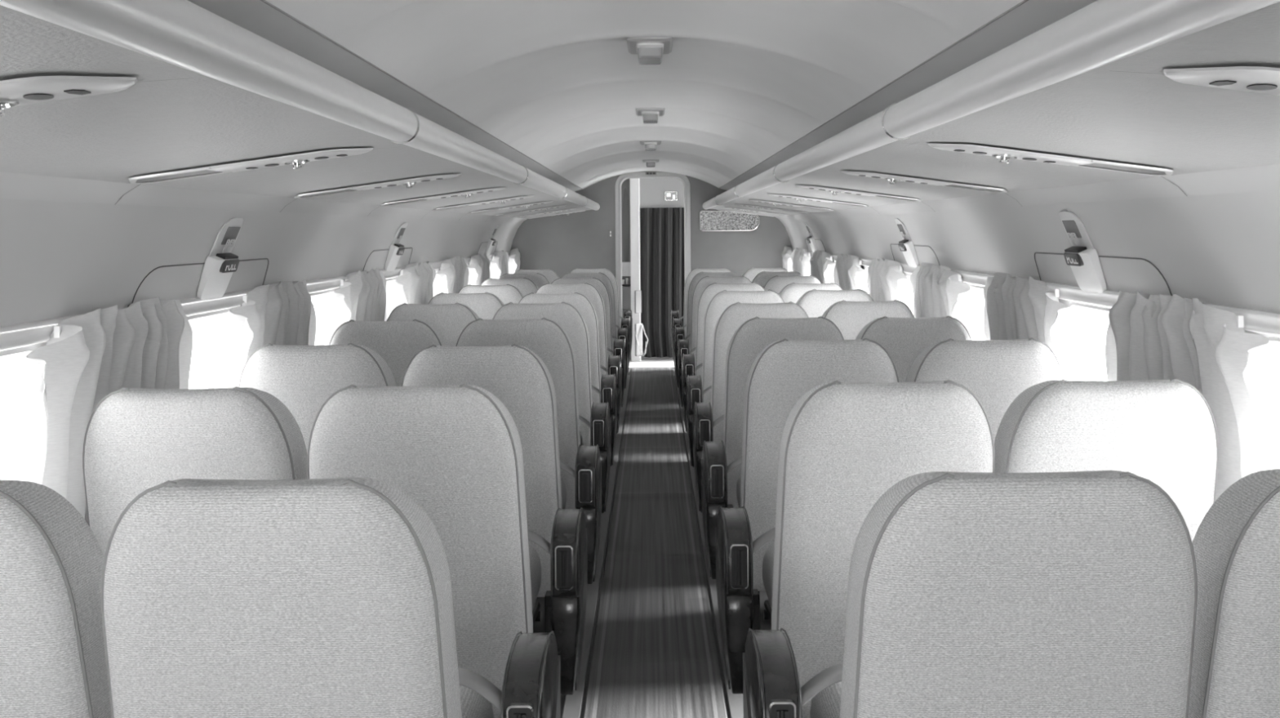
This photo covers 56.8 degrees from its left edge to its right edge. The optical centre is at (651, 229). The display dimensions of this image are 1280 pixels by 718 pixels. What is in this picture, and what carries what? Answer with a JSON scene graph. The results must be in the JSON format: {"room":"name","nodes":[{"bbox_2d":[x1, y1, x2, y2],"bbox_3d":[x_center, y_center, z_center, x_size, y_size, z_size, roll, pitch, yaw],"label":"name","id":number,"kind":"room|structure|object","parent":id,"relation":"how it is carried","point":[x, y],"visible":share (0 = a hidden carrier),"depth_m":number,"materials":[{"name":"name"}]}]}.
{"room":"aircraft cabin","nodes":[
{"label":"aircraft cabin","id":0,"kind":"room"},
{"bbox_2d":[0,198,520,351],"bbox_3d":[-1.301,0.666,3.305,0.163,1.448,15.810,0,0,0],"label":"wall","id":1,"kind":"structure","parent":0,"point":[58,259],"depth_m":3.13,"materials":[{"name":"white plastic"}]},
{"bbox_2d":[186,308,230,388],"bbox_3d":[-1.392,0.523,3.520,0.119,0.547,0.642,0,0,0],"label":"window","id":2,"kind":"structure","parent":1,"relation":"in","point":[211,324],"depth_m":3.77,"materials":[{"name":"white glass"}]},
{"bbox_2d":[196,217,243,300],"bbox_3d":[-1.284,0.086,3.550,0.097,0.246,0.190,0,0,0],"label":"exit release","id":3,"kind":"object","parent":1,"relation":"attached to","point":[220,265],"visible":1,"depth_m":3.52,"materials":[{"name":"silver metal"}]},
{"bbox_2d":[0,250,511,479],"bbox_3d":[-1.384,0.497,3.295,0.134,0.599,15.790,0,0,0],"label":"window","id":4,"kind":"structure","parent":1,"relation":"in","point":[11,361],"depth_m":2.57,"materials":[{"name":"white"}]},
{"bbox_2d":[0,296,193,524],"bbox_3d":[-1.308,0.501,2.854,0.170,0.658,0.823,0,0,0],"label":"window curtain","id":5,"kind":"object","parent":4,"relation":"hanging from","point":[88,357],"visible":0.41,"depth_m":2.61,"materials":[{"name":"fabric"}]},
{"bbox_2d":[213,279,315,388],"bbox_3d":[-1.311,0.503,4.036,0.170,0.655,0.787,0,0,0],"label":"window curtain","id":6,"kind":"object","parent":4,"relation":"hanging from","point":[280,313],"visible":0.36,"depth_m":3.87,"materials":[{"name":"fabric"}]},
{"bbox_2d":[324,267,386,345],"bbox_3d":[-1.311,0.501,5.234,0.174,0.658,0.784,0,0,0],"label":"window curtain","id":7,"kind":"object","parent":4,"relation":"hanging from","point":[362,296],"visible":0.41,"depth_m":5.08,"materials":[{"name":"fabric"}]},
{"bbox_2d":[387,261,435,316],"bbox_3d":[-1.307,0.503,6.454,0.176,0.655,0.825,0,0,0],"label":"window curtain","id":8,"kind":"object","parent":4,"relation":"hanging from","point":[413,284],"visible":0.28,"depth_m":6.26,"materials":[{"name":"fabric"}]},
{"bbox_2d":[432,255,468,296],"bbox_3d":[-1.313,0.502,7.642,0.181,0.658,0.801,0,0,0],"label":"window curtain","id":9,"kind":"object","parent":4,"relation":"hanging from","point":[453,275],"visible":0.43,"depth_m":7.44,"materials":[{"name":"fabric"}]},
{"bbox_2d":[467,253,489,284],"bbox_3d":[-1.306,0.503,8.835,0.165,0.655,0.786,0,0,0],"label":"window curtain","id":10,"kind":"object","parent":4,"relation":"hanging from","point":[478,267],"visible":0.33,"depth_m":8.62,"materials":[{"name":"fabric"}]},
{"bbox_2d":[489,249,509,278],"bbox_3d":[-1.306,0.501,10.051,0.167,0.658,0.818,0,0,0],"label":"window curtain","id":11,"kind":"object","parent":4,"relation":"hanging from","point":[499,264],"visible":0.27,"depth_m":9.86,"materials":[{"name":"fabric"}]},
{"bbox_2d":[508,248,520,273],"bbox_3d":[-1.311,0.501,11.064,0.171,0.658,0.368,0,0,0],"label":"window curtain","id":12,"kind":"object","parent":4,"relation":"hanging from","point":[514,255],"visible":0.38,"depth_m":11.00,"materials":[{"name":"fabric"}]},
{"bbox_2d":[0,171,526,223],"bbox_3d":[-1.174,-0.144,3.305,0.105,0.173,15.810,0,0,0],"label":"trim","id":13,"kind":"structure","parent":1,"relation":"attached to","point":[12,185],"depth_m":3.02,"materials":[{"name":"grey paint"}]},
{"bbox_2d":[0,0,599,218],"bbox_3d":[-0.837,-0.179,3.295,0.709,0.152,15.790,0,0,0],"label":"luggage rack","id":14,"kind":"object","parent":1,"relation":"attached to","point":[209,90],"visible":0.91,"depth_m":1.87,"materials":[{"name":"plastic"}]},
{"bbox_2d":[0,75,137,115],"bbox_3d":[-0.876,-0.141,1.380,0.535,0.075,0.144,0,0,0],"label":"panel","id":15,"kind":"object","parent":14,"relation":"attached to","point":[37,89],"visible":1,"depth_m":1.38,"materials":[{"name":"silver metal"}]},
{"bbox_2d":[128,147,373,183],"bbox_3d":[-0.876,-0.141,2.580,0.535,0.075,0.144,0,0,0],"label":"panel","id":16,"kind":"object","parent":14,"relation":"attached to","point":[297,159],"visible":1,"depth_m":2.56,"materials":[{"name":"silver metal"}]},
{"bbox_2d":[294,173,462,198],"bbox_3d":[-0.876,-0.141,3.780,0.535,0.075,0.144,0,0,0],"label":"panel","id":17,"kind":"object","parent":14,"relation":"attached to","point":[408,182],"visible":1,"depth_m":3.76,"materials":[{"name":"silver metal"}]},
{"bbox_2d":[380,186,506,205],"bbox_3d":[-0.876,-0.141,4.980,0.535,0.075,0.144,0,0,0],"label":"panel","id":18,"kind":"object","parent":14,"relation":"attached to","point":[467,193],"visible":1,"depth_m":4.95,"materials":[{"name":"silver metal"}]},
{"bbox_2d":[433,195,534,210],"bbox_3d":[-0.876,-0.141,6.180,0.535,0.075,0.144,0,0,0],"label":"panel","id":19,"kind":"object","parent":14,"relation":"attached to","point":[504,200],"visible":1,"depth_m":6.14,"materials":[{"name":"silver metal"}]},
{"bbox_2d":[309,288,334,345],"bbox_3d":[-1.392,0.523,4.730,0.119,0.547,0.642,0,0,0],"label":"window","id":20,"kind":"structure","parent":1,"relation":"in","point":[320,300],"depth_m":4.99,"materials":[{"name":"white glass"}]},
{"bbox_2d":[384,222,408,271],"bbox_3d":[-1.284,0.086,5.980,0.097,0.246,0.190,0,0,0],"label":"exit release","id":21,"kind":"object","parent":1,"relation":"attached to","point":[396,250],"visible":1,"depth_m":5.94,"materials":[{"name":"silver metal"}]},
{"bbox_2d":[266,0,1023,189],"bbox_3d":[-0.004,-0.491,3.305,1.284,0.207,15.810,0,0,0],"label":"ceiling","id":22,"kind":"structure","parent":0,"point":[558,82],"depth_m":3.48,"materials":[{"name":"white plastic"}]},
{"bbox_2d":[626,36,672,64],"bbox_3d":[-0.004,-0.539,3.540,0.134,0.070,0.270,0,0,0],"label":"ceiling light","id":23,"kind":"object","parent":22,"relation":"attached to","point":[650,50],"visible":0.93,"depth_m":3.46,"materials":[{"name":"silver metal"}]},
{"bbox_2d":[635,107,665,123],"bbox_3d":[-0.004,-0.539,5.540,0.134,0.070,0.270,0,0,0],"label":"ceiling light","id":24,"kind":"object","parent":22,"relation":"attached to","point":[650,115],"visible":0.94,"depth_m":5.46,"materials":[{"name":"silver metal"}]},
{"bbox_2d":[510,174,792,277],"bbox_3d":[0.004,0.530,11.215,2.900,2.400,0.050,0,0,0],"label":"wall","id":25,"kind":"structure","parent":0,"point":[563,243],"depth_m":11.19,"materials":[{"name":"paint"}]},
{"bbox_2d":[187,0,582,191],"bbox_3d":[-0.882,-0.305,3.305,0.480,0.153,15.810,0,0,0],"label":"trim","id":26,"kind":"structure","parent":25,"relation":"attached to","point":[262,18],"depth_m":2.66,"materials":[{"name":"paint"}]},
{"bbox_2d":[614,171,690,326],"bbox_3d":[0.018,0.416,11.204,0.712,1.928,0.081,0,0,0],"label":"door frame","id":27,"kind":"structure","parent":25,"relation":"in","point":[621,178],"depth_m":11.18,"materials":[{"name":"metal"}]},
{"bbox_2d":[699,209,759,231],"bbox_3d":[0.741,-0.086,11.183,0.572,0.196,0.012,0,0,0],"label":"glass panel","id":28,"kind":"object","parent":25,"relation":"attached to","point":[709,220],"visible":0.84,"depth_m":11.18,"materials":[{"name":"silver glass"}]},
{"bbox_2d":[718,0,1097,190],"bbox_3d":[0.877,-0.318,3.305,0.480,0.153,15.810,0,0,0],"label":"trim","id":29,"kind":"structure","parent":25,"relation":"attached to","point":[1027,17],"depth_m":2.73,"materials":[{"name":"paint"}]},
{"bbox_2d":[533,368,771,717],"bbox_3d":[0.011,1.381,4.900,2.900,0.001,19.000,0,0,0],"label":"floor","id":30,"kind":"structure","parent":0,"point":[538,627],"depth_m":4.31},
{"bbox_2d":[0,479,111,717],"bbox_3d":[-1.009,0.861,1.920,0.480,1.053,0.746,0,0,0],"label":"passenger seat","id":31,"kind":"object","parent":30,"relation":"on","point":[53,659],"visible":0.75,"depth_m":1.60,"materials":[{"name":"fabric"}]},
{"bbox_2d":[82,386,307,556],"bbox_3d":[-1.009,0.864,2.898,0.480,1.053,0.746,0,0,0],"label":"passenger seat","id":32,"kind":"object","parent":30,"relation":"on","point":[136,440],"visible":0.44,"depth_m":2.54,"materials":[{"name":"fabric"}]},
{"bbox_2d":[238,342,396,453],"bbox_3d":[-1.005,0.862,3.857,0.480,1.053,0.746,0,0,0],"label":"passenger seat","id":33,"kind":"object","parent":30,"relation":"on","point":[302,377],"visible":0.3,"depth_m":3.50,"materials":[{"name":"fabric"}]},
{"bbox_2d":[100,476,560,717],"bbox_3d":[-0.468,0.859,1.931,0.586,1.053,0.754,0,0,0],"label":"passenger seat","id":34,"kind":"object","parent":30,"relation":"on","point":[318,597],"visible":1,"depth_m":1.59,"materials":[{"name":"fabric"}]},
{"bbox_2d":[459,684,493,717],"bbox_3d":[-0.518,0.928,2.055,0.445,0.170,0.500,0,0,0],"label":"seat cushion","id":35,"kind":"object","parent":34,"relation":"on","point":[473,704],"depth_m":2.15,"materials":[{"name":"fabric"}]},
{"bbox_2d":[328,319,447,386],"bbox_3d":[-1.009,0.865,4.831,0.480,1.053,0.746,0,0,0],"label":"passenger seat","id":36,"kind":"object","parent":30,"relation":"on","point":[397,342],"visible":0.2,"depth_m":4.47,"materials":[{"name":"fabric"}]},
{"bbox_2d":[386,302,479,346],"bbox_3d":[-1.007,0.861,5.784,0.480,1.053,0.746,0,0,0],"label":"passenger seat","id":37,"kind":"object","parent":30,"relation":"on","point":[450,320],"visible":0.23,"depth_m":5.42,"materials":[{"name":"fabric"}]},
{"bbox_2d":[306,383,587,717],"bbox_3d":[-0.468,0.858,2.899,0.586,1.053,0.754,0,0,0],"label":"passenger seat","id":38,"kind":"object","parent":30,"relation":"on","point":[456,450],"visible":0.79,"depth_m":2.58,"materials":[{"name":"fabric"}]},
{"bbox_2d":[528,543,541,610],"bbox_3d":[-0.519,0.927,3.022,0.445,0.170,0.500,0,0,0],"label":"seat cushion","id":39,"kind":"object","parent":38,"relation":"on","point":[535,561],"depth_m":3.09,"materials":[{"name":"fabric"}]},
{"bbox_2d":[428,291,503,319],"bbox_3d":[-1.006,0.863,6.742,0.480,1.053,0.746,0,0,0],"label":"passenger seat","id":40,"kind":"object","parent":30,"relation":"on","point":[486,305],"visible":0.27,"depth_m":6.38,"materials":[{"name":"fabric"}]},
{"bbox_2d":[457,284,524,304],"bbox_3d":[-1.008,0.864,7.717,0.480,1.053,0.746,0,0,0],"label":"passenger seat","id":41,"kind":"object","parent":30,"relation":"on","point":[508,293],"visible":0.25,"depth_m":7.35,"materials":[{"name":"fabric"}]},
{"bbox_2d":[400,343,601,632],"bbox_3d":[-0.469,0.864,3.850,0.586,1.053,0.754,0,0,0],"label":"passenger seat","id":42,"kind":"object","parent":30,"relation":"on","point":[514,374],"visible":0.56,"depth_m":3.53,"materials":[{"name":"fabric"}]},
{"bbox_2d":[480,277,537,295],"bbox_3d":[-1.006,0.864,8.685,0.480,1.053,0.746,0,0,0],"label":"passenger seat","id":43,"kind":"object","parent":30,"relation":"on","point":[526,286],"visible":0.14,"depth_m":8.32,"materials":[{"name":"fabric"}]},
{"bbox_2d":[499,272,550,288],"bbox_3d":[-1.007,0.866,9.639,0.480,1.053,0.746,0,0,0],"label":"passenger seat","id":44,"kind":"object","parent":30,"relation":"on","point":[539,279],"visible":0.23,"depth_m":9.27,"materials":[{"name":"fabric"}]},
{"bbox_2d":[455,317,611,512],"bbox_3d":[-0.469,0.858,4.811,0.586,1.053,0.754,0,0,0],"label":"passenger seat","id":45,"kind":"object","parent":30,"relation":"on","point":[546,338],"visible":0.42,"depth_m":4.49,"materials":[{"name":"fabric"}]},
{"bbox_2d":[514,268,559,284],"bbox_3d":[-1.006,0.866,10.614,0.480,1.053,0.746,0,0,0],"label":"passenger seat","id":46,"kind":"object","parent":30,"relation":"on","point":[550,274],"visible":0.13,"depth_m":10.25,"materials":[{"name":"fabric"}]},
{"bbox_2d":[493,301,617,466],"bbox_3d":[-0.469,0.856,5.776,0.586,1.053,0.754,0,0,0],"label":"passenger seat","id":47,"kind":"object","parent":30,"relation":"on","point":[565,314],"visible":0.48,"depth_m":5.46,"materials":[{"name":"fabric"}]},
{"bbox_2d":[518,292,622,433],"bbox_3d":[-0.471,0.864,6.754,0.586,1.053,0.754,0,0,0],"label":"passenger seat","id":48,"kind":"object","parent":30,"relation":"on","point":[578,300],"visible":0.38,"depth_m":6.44,"materials":[{"name":"fabric"}]},
{"bbox_2d":[535,282,625,406],"bbox_3d":[-0.469,0.857,7.707,0.586,1.053,0.754,0,0,0],"label":"passenger seat","id":49,"kind":"object","parent":30,"relation":"on","point":[590,291],"visible":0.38,"depth_m":7.38,"materials":[{"name":"fabric"}]},
{"bbox_2d":[551,277,628,387],"bbox_3d":[-0.469,0.863,8.690,0.586,1.053,0.754,0,0,0],"label":"passenger seat","id":50,"kind":"object","parent":30,"relation":"on","point":[622,333],"visible":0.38,"depth_m":8.37,"materials":[{"name":"fabric"}]},
{"bbox_2d":[560,272,630,372],"bbox_3d":[-0.469,0.862,9.648,0.586,1.053,0.754,0,0,0],"label":"passenger seat","id":51,"kind":"object","parent":30,"relation":"on","point":[625,322],"visible":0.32,"depth_m":9.33,"materials":[{"name":"fabric"}]},
{"bbox_2d":[561,374,630,717],"bbox_3d":[-0.227,1.378,3.295,0.050,0.009,15.790,0,0,0],"label":"trim","id":52,"kind":"structure","parent":30,"relation":"attached to","point":[573,703],"depth_m":4.41,"materials":[{"name":"metal"}]},
{"bbox_2d":[569,267,632,359],"bbox_3d":[-0.468,0.857,10.601,0.586,1.053,0.754,0,0,0],"label":"passenger seat","id":53,"kind":"object","parent":30,"relation":"on","point":[627,313],"visible":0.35,"depth_m":10.28,"materials":[{"name":"fabric"}]},
{"bbox_2d":[628,352,674,368],"bbox_3d":[0.111,1.377,12.500,1.900,0.008,1.400,0,0,0],"label":"mat","id":54,"kind":"object","parent":30,"relation":"on","point":[646,362],"visible":0.21,"depth_m":12.20,"materials":[{"name":"grey"}]},
{"bbox_2d":[622,262,631,359],"bbox_3d":[-0.293,0.865,12.620,0.170,1.035,0.180,0,0,0],"label":"base cabinet","id":55,"kind":"object","parent":54,"relation":"on","point":[626,294],"visible":0.23,"depth_m":12.54,"materials":[{"name":"grey"}]},
{"bbox_2d":[582,367,727,717],"bbox_3d":[0.011,1.369,3.575,0.410,0.021,16.350,0,0,0],"label":"carpet","id":56,"kind":"object","parent":30,"relation":"on","point":[655,651],"visible":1,"depth_m":4.52,"materials":[{"name":"grey carpet"}]},
{"bbox_2d":[671,267,731,358],"bbox_3d":[0.472,0.857,10.617,0.586,1.053,0.754,0,0,0],"label":"passenger seat","id":57,"kind":"object","parent":30,"relation":"on","point":[674,313],"visible":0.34,"depth_m":10.30,"materials":[{"name":"fabric"}]},
{"bbox_2d":[671,271,740,372],"bbox_3d":[0.471,0.855,9.646,0.586,1.053,0.754,0,0,0],"label":"passenger seat","id":58,"kind":"object","parent":30,"relation":"on","point":[677,322],"visible":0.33,"depth_m":9.32,"materials":[{"name":"fabric"}]},
{"bbox_2d":[675,374,743,717],"bbox_3d":[0.249,1.374,3.295,0.050,0.009,15.790,0,0,0],"label":"trim","id":59,"kind":"structure","parent":30,"relation":"on","point":[735,703],"depth_m":4.32,"materials":[{"name":"metal"}]},
{"bbox_2d":[674,275,751,387],"bbox_3d":[0.468,0.850,8.678,0.586,1.053,0.754,0,0,0],"label":"passenger seat","id":60,"kind":"object","parent":30,"relation":"on","point":[679,331],"visible":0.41,"depth_m":8.36,"materials":[{"name":"fabric"}]},
{"bbox_2d":[677,281,764,407],"bbox_3d":[0.471,0.854,7.712,0.586,1.053,0.754,0,0,0],"label":"passenger seat","id":61,"kind":"object","parent":30,"relation":"on","point":[713,289],"visible":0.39,"depth_m":7.40,"materials":[{"name":"fabric"}]},
{"bbox_2d":[681,288,784,431],"bbox_3d":[0.473,0.850,6.752,0.586,1.053,0.754,0,0,0],"label":"passenger seat","id":62,"kind":"object","parent":30,"relation":"on","point":[723,299],"visible":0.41,"depth_m":6.42,"materials":[{"name":"fabric"}]},
{"bbox_2d":[685,301,808,466],"bbox_3d":[0.472,0.856,5.779,0.586,1.053,0.754,0,0,0],"label":"passenger seat","id":63,"kind":"object","parent":30,"relation":"on","point":[733,316],"visible":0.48,"depth_m":5.46,"materials":[{"name":"fabric"}]},
{"bbox_2d":[742,266,788,281],"bbox_3d":[1.007,0.850,10.604,0.480,1.053,0.746,0,0,0],"label":"passenger seat","id":64,"kind":"object","parent":30,"relation":"on","point":[751,273],"visible":0.18,"depth_m":10.24,"materials":[{"name":"fabric"}]},
{"bbox_2d":[692,315,844,512],"bbox_3d":[0.473,0.854,4.822,0.586,1.053,0.754,0,0,0],"label":"passenger seat","id":65,"kind":"object","parent":30,"relation":"on","point":[755,334],"visible":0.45,"depth_m":4.50,"materials":[{"name":"fabric"}]},
{"bbox_2d":[751,270,802,287],"bbox_3d":[1.010,0.849,9.643,0.480,1.053,0.746,0,0,0],"label":"passenger seat","id":66,"kind":"object","parent":30,"relation":"on","point":[761,277],"visible":0.19,"depth_m":9.28,"materials":[{"name":"fabric"}]},
{"bbox_2d":[763,275,821,293],"bbox_3d":[1.008,0.848,8.691,0.480,1.053,0.746,0,0,0],"label":"passenger seat","id":67,"kind":"object","parent":30,"relation":"on","point":[776,283],"visible":0.2,"depth_m":8.32,"materials":[{"name":"fabric"}]},
{"bbox_2d":[701,337,898,629],"bbox_3d":[0.470,0.849,3.868,0.586,1.053,0.754,0,0,0],"label":"passenger seat","id":68,"kind":"object","parent":30,"relation":"on","point":[785,370],"visible":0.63,"depth_m":3.54,"materials":[{"name":"fabric"}]},
{"bbox_2d":[778,281,843,302],"bbox_3d":[1.007,0.853,7.707,0.480,1.053,0.746,0,0,0],"label":"passenger seat","id":69,"kind":"object","parent":30,"relation":"on","point":[793,291],"visible":0.17,"depth_m":7.34,"materials":[{"name":"fabric"}]},
{"bbox_2d":[795,288,873,317],"bbox_3d":[1.009,0.846,6.763,0.480,1.053,0.746,0,0,0],"label":"passenger seat","id":70,"kind":"object","parent":30,"relation":"on","point":[815,302],"visible":0.18,"depth_m":6.40,"materials":[{"name":"fabric"}]},
{"bbox_2d":[715,379,995,717],"bbox_3d":[0.471,0.850,2.896,0.586,1.053,0.754,0,0,0],"label":"passenger seat","id":71,"kind":"object","parent":30,"relation":"on","point":[843,445],"visible":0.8,"depth_m":2.57,"materials":[{"name":"fabric"}]},
{"bbox_2d":[762,542,774,607],"bbox_3d":[0.522,0.918,3.019,0.445,0.170,0.500,0,0,0],"label":"seat cushion","id":72,"kind":"object","parent":71,"relation":"on","point":[768,558],"depth_m":3.09,"materials":[{"name":"fabric"}]},
{"bbox_2d":[822,299,914,339],"bbox_3d":[1.010,0.848,5.795,0.480,1.053,0.746,0,0,0],"label":"passenger seat","id":73,"kind":"object","parent":30,"relation":"on","point":[850,317],"visible":0.24,"depth_m":5.43,"materials":[{"name":"fabric"}]},
{"bbox_2d":[855,315,972,382],"bbox_3d":[1.009,0.853,4.833,0.480,1.053,0.746,0,0,0],"label":"passenger seat","id":74,"kind":"object","parent":30,"relation":"on","point":[904,339],"visible":0.21,"depth_m":4.47,"materials":[{"name":"fabric"}]},
{"bbox_2d":[742,470,1197,717],"bbox_3d":[0.469,0.851,1.934,0.586,1.053,0.754,0,0,0],"label":"passenger seat","id":75,"kind":"object","parent":30,"relation":"on","point":[1073,593],"visible":1,"depth_m":1.60,"materials":[{"name":"fabric"}]},
{"bbox_2d":[809,680,841,717],"bbox_3d":[0.521,0.919,2.058,0.445,0.170,0.500,0,0,0],"label":"seat cushion","id":76,"kind":"object","parent":75,"relation":"on","point":[826,704],"depth_m":2.15,"materials":[{"name":"fabric"}]},
{"bbox_2d":[905,337,1063,444],"bbox_3d":[1.010,0.847,3.852,0.480,1.053,0.746,0,0,0],"label":"passenger seat","id":77,"kind":"object","parent":30,"relation":"on","point":[997,371],"visible":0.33,"depth_m":3.49,"materials":[{"name":"fabric"}]},
{"bbox_2d":[994,377,1218,542],"bbox_3d":[1.009,0.846,2.894,0.480,1.053,0.746,0,0,0],"label":"passenger seat","id":78,"kind":"object","parent":30,"relation":"on","point":[1163,432],"visible":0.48,"depth_m":2.54,"materials":[{"name":"fabric"}]},
{"bbox_2d":[1187,468,1279,717],"bbox_3d":[1.010,0.846,1.934,0.480,1.053,0.746,0,0,0],"label":"passenger seat","id":79,"kind":"object","parent":30,"relation":"on","point":[1236,665],"visible":0.71,"depth_m":1.62,"materials":[{"name":"fabric"}]},
{"bbox_2d":[621,177,684,310],"bbox_3d":[0.173,0.396,12.730,2.380,1.965,0.050,0,0,0],"label":"wall","id":80,"kind":"structure","parent":0,"point":[652,190],"depth_m":12.70,"materials":[{"name":"grey plastic"}]},
{"bbox_2d":[621,186,630,262],"bbox_3d":[-0.272,-0.038,12.712,0.095,0.847,0.012,0,0,0],"label":"mirror","id":81,"kind":"object","parent":80,"relation":"attached to","point":[625,216],"visible":0.94,"depth_m":12.71,"materials":[{"name":"grey mirror"}]},
{"bbox_2d":[629,177,640,360],"bbox_3d":[-0.169,0.401,12.560,0.100,1.960,0.340,0,0,0],"label":"post","id":82,"kind":"object","parent":80,"relation":"attached to","point":[634,184],"visible":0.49,"depth_m":12.39,"materials":[{"name":"white"}]},
{"bbox_2d":[634,289,648,355],"bbox_3d":[-0.105,0.973,12.330,0.143,0.685,0.068,0,0,0],"label":"seat","id":83,"kind":"object","parent":82,"relation":"attached to","point":[637,293],"visible":1,"depth_m":12.32,"materials":[{"name":"grey"}]},
{"bbox_2d":[640,207,684,357],"bbox_3d":[0.125,0.564,12.680,0.486,1.600,0.073,0,0,0],"label":"drape","id":84,"kind":"object","parent":80,"relation":"hanging from","point":[662,277],"visible":0.85,"depth_m":12.68,"materials":[{"name":"black fabric"}]},
{"bbox_2d":[781,189,1279,337],"bbox_3d":[1.312,0.646,3.305,0.163,1.448,15.810,0,0,0],"label":"wall","id":85,"kind":"structure","parent":0,"point":[1222,249],"depth_m":3.25,"materials":[{"name":"white plastic"}]},
{"bbox_2d":[894,217,919,266],"bbox_3d":[1.286,0.066,5.980,0.097,0.246,0.190,0,0,0],"label":"exit release","id":86,"kind":"object","parent":85,"relation":"attached to","point":[906,246],"visible":0.99,"depth_m":5.94,"materials":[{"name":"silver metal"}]},
{"bbox_2d":[968,284,984,340],"bbox_3d":[1.400,0.501,4.730,0.119,0.547,0.642,0,0,0],"label":"window","id":87,"kind":"structure","parent":85,"relation":"in","point":[978,291],"depth_m":4.99,"materials":[{"name":"white glass"}]},
{"bbox_2d":[702,0,1279,216],"bbox_3d":[0.834,-0.192,3.295,0.709,0.152,15.790,0,0,0],"label":"luggage rack","id":88,"kind":"object","parent":85,"relation":"attached to","point":[1091,83],"visible":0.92,"depth_m":1.93,"materials":[{"name":"plastic"}]},
{"bbox_2d":[767,193,869,206],"bbox_3d":[0.874,-0.155,6.180,0.535,0.075,0.144,0,0,0],"label":"panel","id":89,"kind":"object","parent":88,"relation":"attached to","point":[799,198],"visible":1,"depth_m":6.15,"materials":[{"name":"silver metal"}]},
{"bbox_2d":[795,184,921,201],"bbox_3d":[0.874,-0.155,4.980,0.535,0.075,0.144,0,0,0],"label":"panel","id":90,"kind":"object","parent":88,"relation":"attached to","point":[835,191],"visible":1,"depth_m":4.95,"materials":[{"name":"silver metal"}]},
{"bbox_2d":[840,170,1007,192],"bbox_3d":[0.874,-0.155,3.780,0.535,0.075,0.144,0,0,0],"label":"panel","id":91,"kind":"object","parent":88,"relation":"attached to","point":[892,179],"visible":1,"depth_m":3.76,"materials":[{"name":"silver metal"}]},
{"bbox_2d":[927,142,1173,175],"bbox_3d":[0.874,-0.155,2.580,0.535,0.075,0.144,0,0,0],"label":"panel","id":92,"kind":"object","parent":88,"relation":"attached to","point":[1004,153],"visible":1,"depth_m":2.56,"materials":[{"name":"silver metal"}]},
{"bbox_2d":[1163,66,1279,95],"bbox_3d":[0.874,-0.155,1.380,0.535,0.075,0.144,0,0,0],"label":"panel","id":93,"kind":"object","parent":88,"relation":"attached to","point":[1260,79],"visible":1,"depth_m":1.38,"materials":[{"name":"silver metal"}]},
{"bbox_2d":[774,163,1279,221],"bbox_3d":[1.171,-0.163,3.305,0.105,0.173,15.810,0,0,0],"label":"trim","id":94,"kind":"structure","parent":85,"relation":"attached to","point":[1264,177],"depth_m":3.12,"materials":[{"name":"grey paint"}]},
{"bbox_2d":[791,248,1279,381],"bbox_3d":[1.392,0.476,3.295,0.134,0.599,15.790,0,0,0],"label":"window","id":95,"kind":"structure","parent":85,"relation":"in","point":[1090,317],"depth_m":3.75,"materials":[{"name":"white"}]},
{"bbox_2d":[781,245,792,271],"bbox_3d":[1.320,0.481,11.068,0.178,0.658,0.376,0,0,0],"label":"window curtain","id":96,"kind":"object","parent":95,"relation":"hanging from","point":[787,251],"visible":0.2,"depth_m":11.02,"materials":[{"name":"fabric"}]},
{"bbox_2d":[791,247,810,275],"bbox_3d":[1.320,0.482,10.111,0.167,0.655,0.877,0,0,0],"label":"window curtain","id":97,"kind":"object","parent":95,"relation":"hanging from","point":[801,257],"visible":0.34,"depth_m":9.92,"materials":[{"name":"fabric"}]},
{"bbox_2d":[809,249,835,283],"bbox_3d":[1.315,0.480,8.888,0.180,0.659,0.833,0,0,0],"label":"window curtain","id":98,"kind":"object","parent":95,"relation":"hanging from","point":[822,264],"visible":0.38,"depth_m":8.72,"materials":[{"name":"fabric"}]},
{"bbox_2d":[833,253,868,293],"bbox_3d":[1.312,0.483,7.707,0.160,0.653,0.870,0,0,0],"label":"window curtain","id":99,"kind":"object","parent":95,"relation":"hanging from","point":[848,273],"visible":0.3,"depth_m":7.53,"materials":[{"name":"fabric"}]},
{"bbox_2d":[866,257,913,313],"bbox_3d":[1.317,0.481,6.482,0.163,0.656,0.820,0,0,0],"label":"window curtain","id":100,"kind":"object","parent":95,"relation":"hanging from","point":[886,280],"visible":0.33,"depth_m":6.28,"materials":[{"name":"fabric"}]},
{"bbox_2d":[909,262,982,340],"bbox_3d":[1.321,0.482,5.282,0.175,0.655,0.819,0,0,0],"label":"window curtain","id":101,"kind":"object","parent":95,"relation":"hanging from","point":[938,291],"visible":0.23,"depth_m":5.12,"materials":[{"name":"fabric"}]},
{"bbox_2d":[983,271,1082,380],"bbox_3d":[1.319,0.480,4.105,0.162,0.659,0.867,0,0,0],"label":"window curtain","id":102,"kind":"object","parent":95,"relation":"hanging from","point":[1018,308],"visible":0.34,"depth_m":3.94,"materials":[{"name":"fabric"}]},
{"bbox_2d":[1105,289,1279,501],"bbox_3d":[1.320,0.483,2.889,0.175,0.653,0.833,0,0,0],"label":"window curtain","id":103,"kind":"object","parent":95,"relation":"hanging from","point":[1209,348],"visible":0.41,"depth_m":2.65,"materials":[{"name":"fabric"}]},
{"bbox_2d":[1058,210,1106,293],"bbox_3d":[1.286,0.066,3.550,0.097,0.246,0.190,0,0,0],"label":"exit release","id":104,"kind":"object","parent":85,"relation":"attached to","point":[1082,258],"visible":1,"depth_m":3.52,"materials":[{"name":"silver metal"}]},
{"bbox_2d":[1266,336,1279,370],"bbox_3d":[1.400,0.501,2.310,0.119,0.547,0.642,0,0,0],"label":"window","id":105,"kind":"structure","parent":85,"relation":"in","point":[1275,340],"depth_m":2.56,"materials":[{"name":"white glass"}]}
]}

